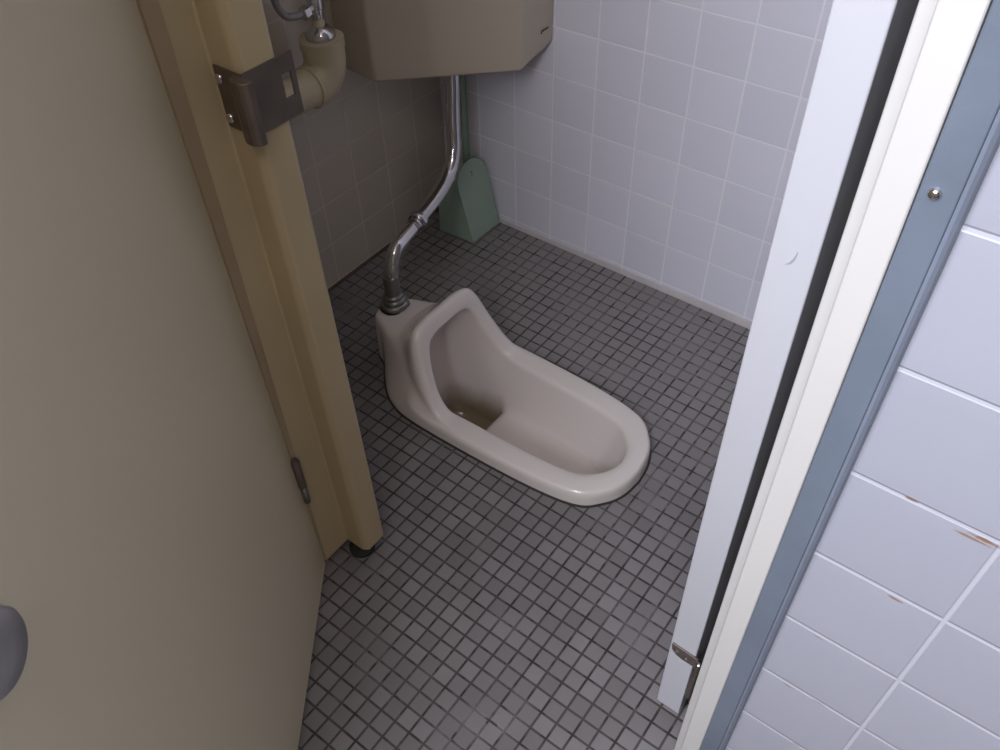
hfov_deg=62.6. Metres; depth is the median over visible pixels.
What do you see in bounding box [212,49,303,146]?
latch strike
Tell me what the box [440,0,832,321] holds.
wall
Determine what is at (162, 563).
door
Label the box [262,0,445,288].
wall
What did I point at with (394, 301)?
pipe
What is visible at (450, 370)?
toilet
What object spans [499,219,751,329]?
baseboard
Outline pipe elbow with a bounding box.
[283,23,345,121]
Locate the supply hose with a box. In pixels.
[270,0,303,20]
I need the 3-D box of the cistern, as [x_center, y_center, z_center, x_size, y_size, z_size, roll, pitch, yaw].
[-0.109,-0.760,1.474,0.317,0.416,0.303,28,53,25]
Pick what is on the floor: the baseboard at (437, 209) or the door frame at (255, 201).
the door frame at (255, 201)
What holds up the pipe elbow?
attached to the wall
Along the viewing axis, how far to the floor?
1.39 m
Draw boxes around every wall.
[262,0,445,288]
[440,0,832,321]
[725,145,999,749]
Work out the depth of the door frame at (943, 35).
0.47 m
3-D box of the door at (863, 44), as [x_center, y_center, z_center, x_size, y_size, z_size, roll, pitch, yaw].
[0.371,-0.365,0.612,0.068,1.970,0.553,28,53,25]
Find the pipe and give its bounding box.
[380,75,460,315]
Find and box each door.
[0,0,324,749]
[657,0,918,712]
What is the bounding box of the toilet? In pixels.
[375,288,650,507]
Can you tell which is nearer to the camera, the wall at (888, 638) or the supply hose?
the wall at (888, 638)
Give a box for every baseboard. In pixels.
[328,207,438,291]
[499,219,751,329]
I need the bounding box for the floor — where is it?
[298,210,749,749]
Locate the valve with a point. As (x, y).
(314, 8)
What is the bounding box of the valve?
[297,0,324,26]
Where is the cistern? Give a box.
[330,0,552,81]
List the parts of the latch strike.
slotted plate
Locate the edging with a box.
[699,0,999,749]
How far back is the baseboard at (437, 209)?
1.93 m
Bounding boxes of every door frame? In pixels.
[136,0,382,561]
[674,0,992,749]

